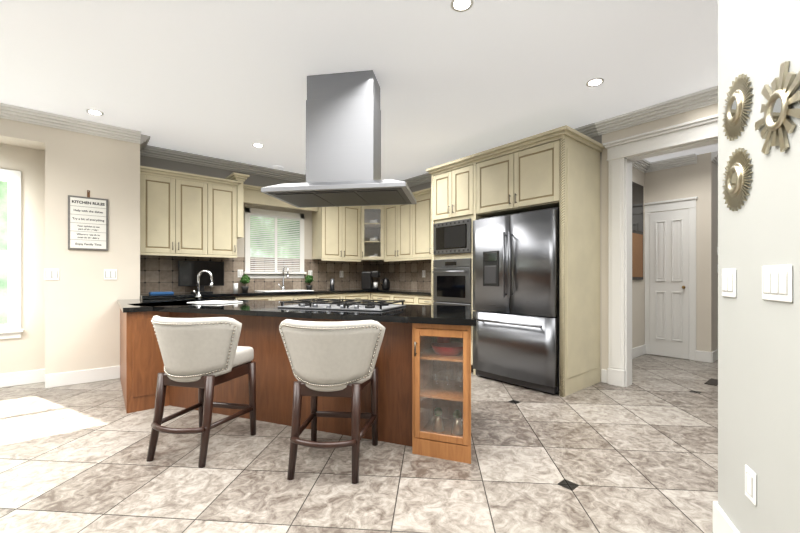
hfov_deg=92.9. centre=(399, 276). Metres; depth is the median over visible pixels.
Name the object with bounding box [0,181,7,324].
backdrop
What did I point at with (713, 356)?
baseboard
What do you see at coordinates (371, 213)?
upper cabinet
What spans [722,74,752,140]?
sunburst mirror
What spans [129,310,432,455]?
base cabinet
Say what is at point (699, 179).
wall
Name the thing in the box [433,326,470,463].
base cabinet
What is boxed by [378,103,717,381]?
wall
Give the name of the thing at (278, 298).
base cabinet
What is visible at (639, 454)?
floor
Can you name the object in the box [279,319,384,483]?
bar stool
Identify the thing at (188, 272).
television
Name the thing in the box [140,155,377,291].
wall
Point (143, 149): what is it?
crown molding
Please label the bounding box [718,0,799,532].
wall
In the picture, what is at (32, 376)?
baseboard
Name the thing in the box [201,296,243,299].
base cabinet
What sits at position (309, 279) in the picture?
topiary plant
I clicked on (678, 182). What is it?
wall
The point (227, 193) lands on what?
upper cabinet
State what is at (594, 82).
recessed light
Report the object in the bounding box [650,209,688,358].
closet door
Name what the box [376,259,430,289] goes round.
tile backsplash
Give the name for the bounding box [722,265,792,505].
light switches
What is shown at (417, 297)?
base cabinet
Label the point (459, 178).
upper cabinet
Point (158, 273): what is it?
tile backsplash
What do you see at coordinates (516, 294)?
refrigerator
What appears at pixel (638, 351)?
baseboard
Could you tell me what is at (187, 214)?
upper cabinet
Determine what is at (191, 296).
countertop
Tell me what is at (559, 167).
upper cabinet
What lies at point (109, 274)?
light switch
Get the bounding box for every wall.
[0,118,139,374]
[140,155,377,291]
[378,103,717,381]
[632,167,635,347]
[636,169,643,346]
[644,164,695,359]
[696,152,717,351]
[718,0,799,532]
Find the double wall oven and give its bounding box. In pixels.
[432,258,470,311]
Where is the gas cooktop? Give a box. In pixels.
[278,298,405,310]
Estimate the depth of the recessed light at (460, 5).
2.27 m
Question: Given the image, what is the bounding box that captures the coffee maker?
[361,271,379,288]
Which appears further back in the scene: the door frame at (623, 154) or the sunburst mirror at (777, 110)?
the door frame at (623, 154)
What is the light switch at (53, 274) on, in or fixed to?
attached to the wall at (82, 316)
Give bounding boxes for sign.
[68,190,107,250]
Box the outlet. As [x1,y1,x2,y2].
[238,270,242,277]
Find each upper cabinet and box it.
[140,170,215,256]
[212,182,239,257]
[312,206,363,261]
[364,205,379,257]
[380,194,423,261]
[416,190,430,257]
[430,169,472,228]
[446,161,486,224]
[474,133,597,216]
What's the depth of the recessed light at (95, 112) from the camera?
3.75 m
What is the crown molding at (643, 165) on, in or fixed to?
attached to the wall at (639, 174)
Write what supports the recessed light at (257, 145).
in the ceiling
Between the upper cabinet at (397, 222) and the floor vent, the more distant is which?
the upper cabinet at (397, 222)
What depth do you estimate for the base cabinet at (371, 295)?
6.05 m
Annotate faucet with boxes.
[193,270,212,299]
[278,266,288,289]
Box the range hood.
[261,70,416,207]
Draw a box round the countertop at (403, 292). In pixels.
[372,288,430,295]
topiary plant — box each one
[240,274,249,291]
[305,275,313,289]
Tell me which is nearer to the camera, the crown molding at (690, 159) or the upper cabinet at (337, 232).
the crown molding at (690, 159)
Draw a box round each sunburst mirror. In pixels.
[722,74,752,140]
[722,148,752,210]
[755,61,799,153]
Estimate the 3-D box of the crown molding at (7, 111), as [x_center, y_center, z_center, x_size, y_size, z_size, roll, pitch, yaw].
[-4.620,-1.573,2.872,4.614,0.115,0.100,0,0,-40]
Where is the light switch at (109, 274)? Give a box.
[104,269,116,279]
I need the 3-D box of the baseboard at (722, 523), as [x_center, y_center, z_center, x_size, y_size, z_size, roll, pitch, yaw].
[0.828,1.050,0.187,2.888,0.140,1.568,0,0,-40]
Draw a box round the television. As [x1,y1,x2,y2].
[178,260,223,292]
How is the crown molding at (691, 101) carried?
attached to the wall at (696, 114)
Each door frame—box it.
[603,114,717,386]
[644,196,697,360]
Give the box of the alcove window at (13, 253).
[0,169,23,338]
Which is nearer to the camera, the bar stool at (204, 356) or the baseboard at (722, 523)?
the baseboard at (722, 523)
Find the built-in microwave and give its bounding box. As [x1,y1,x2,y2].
[433,218,470,254]
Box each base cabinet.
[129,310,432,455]
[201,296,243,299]
[244,296,275,300]
[276,296,319,301]
[320,292,339,298]
[340,292,367,302]
[368,292,391,301]
[392,292,411,303]
[412,296,430,304]
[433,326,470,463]
[471,329,475,374]
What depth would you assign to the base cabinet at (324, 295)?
5.76 m
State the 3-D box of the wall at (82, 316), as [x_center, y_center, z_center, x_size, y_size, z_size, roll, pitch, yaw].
[-4.893,-0.255,3.120,4.514,2.750,0.630,0,0,-40]
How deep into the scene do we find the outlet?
5.48 m
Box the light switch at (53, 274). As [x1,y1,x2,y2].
[44,269,58,279]
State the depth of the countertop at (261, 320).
2.92 m
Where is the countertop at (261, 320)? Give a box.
[117,298,475,353]
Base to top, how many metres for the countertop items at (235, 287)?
0.180 m
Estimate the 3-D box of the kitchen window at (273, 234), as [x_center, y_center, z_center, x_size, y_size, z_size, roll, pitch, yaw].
[-1.890,-0.497,5.815,0.970,1.035,0.059,0,0,-40]
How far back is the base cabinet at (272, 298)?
5.10 m
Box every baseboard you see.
[0,369,44,387]
[43,366,119,388]
[601,344,645,371]
[709,349,717,362]
[713,501,739,532]
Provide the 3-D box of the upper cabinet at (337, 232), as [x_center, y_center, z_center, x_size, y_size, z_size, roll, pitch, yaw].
[-1.021,-0.764,6.341,0.786,0.950,0.366,0,0,-40]
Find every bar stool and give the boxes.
[146,315,255,467]
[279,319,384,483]
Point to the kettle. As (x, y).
(385, 284)
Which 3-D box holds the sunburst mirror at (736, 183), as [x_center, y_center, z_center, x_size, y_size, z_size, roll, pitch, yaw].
[1.308,-0.377,1.478,0.213,0.240,0.122,0,0,-40]
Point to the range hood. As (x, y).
(343, 139)
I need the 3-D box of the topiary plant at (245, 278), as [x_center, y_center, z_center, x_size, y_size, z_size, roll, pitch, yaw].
[-2.220,0.085,5.446,0.139,0.248,0.152,0,0,-40]
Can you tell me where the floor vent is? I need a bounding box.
[704,378,717,385]
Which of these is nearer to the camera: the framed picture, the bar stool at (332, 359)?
the bar stool at (332, 359)
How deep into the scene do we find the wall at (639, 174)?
5.43 m
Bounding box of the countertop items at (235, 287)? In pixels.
[149,279,333,294]
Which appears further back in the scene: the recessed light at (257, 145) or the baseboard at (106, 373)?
the recessed light at (257, 145)
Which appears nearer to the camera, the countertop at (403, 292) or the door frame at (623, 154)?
the door frame at (623, 154)
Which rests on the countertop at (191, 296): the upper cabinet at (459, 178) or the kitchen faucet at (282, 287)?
the kitchen faucet at (282, 287)
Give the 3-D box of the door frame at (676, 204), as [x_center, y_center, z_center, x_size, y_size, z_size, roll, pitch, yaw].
[3.756,0.025,5.292,0.039,2.190,0.619,0,0,-40]
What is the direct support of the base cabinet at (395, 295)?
on the floor
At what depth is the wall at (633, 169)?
5.26 m
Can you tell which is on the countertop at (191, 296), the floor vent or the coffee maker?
the coffee maker
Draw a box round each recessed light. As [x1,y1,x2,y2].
[86,109,103,115]
[252,143,263,146]
[451,0,473,11]
[586,78,603,86]
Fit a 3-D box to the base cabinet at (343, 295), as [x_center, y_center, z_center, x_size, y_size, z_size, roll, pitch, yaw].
[-0.877,0.685,6.274,0.595,0.870,0.654,0,0,-40]
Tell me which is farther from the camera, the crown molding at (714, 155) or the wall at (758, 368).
the crown molding at (714, 155)
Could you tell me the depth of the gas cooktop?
3.03 m
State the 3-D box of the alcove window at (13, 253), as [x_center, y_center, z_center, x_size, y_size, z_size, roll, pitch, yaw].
[-4.495,-0.233,3.506,1.470,1.725,0.150,0,0,-40]
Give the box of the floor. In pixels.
[0,354,717,532]
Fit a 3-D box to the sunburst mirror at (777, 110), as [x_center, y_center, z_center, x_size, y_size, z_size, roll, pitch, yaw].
[1.197,-0.528,1.209,0.022,0.275,0.268,0,0,21]
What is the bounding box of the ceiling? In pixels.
[0,0,717,180]
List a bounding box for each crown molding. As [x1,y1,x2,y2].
[0,103,151,149]
[140,146,151,153]
[140,146,305,182]
[402,86,717,186]
[632,159,651,172]
[652,153,696,171]
[711,151,717,165]
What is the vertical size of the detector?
0.014 m
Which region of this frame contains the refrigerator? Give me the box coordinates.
[473,207,559,393]
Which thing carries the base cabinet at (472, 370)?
on the floor
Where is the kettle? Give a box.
[380,278,389,289]
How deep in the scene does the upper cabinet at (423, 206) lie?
5.68 m
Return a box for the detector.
[272,165,283,169]
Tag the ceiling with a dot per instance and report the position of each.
(224, 79)
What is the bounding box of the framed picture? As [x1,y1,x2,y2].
[632,181,642,279]
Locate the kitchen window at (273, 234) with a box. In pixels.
[243,207,306,277]
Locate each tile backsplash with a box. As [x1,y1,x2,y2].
[140,255,375,293]
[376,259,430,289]
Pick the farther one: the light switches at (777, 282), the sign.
the sign
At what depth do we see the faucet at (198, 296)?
4.00 m
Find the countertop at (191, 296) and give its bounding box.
[140,289,371,299]
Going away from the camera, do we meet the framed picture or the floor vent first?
the floor vent

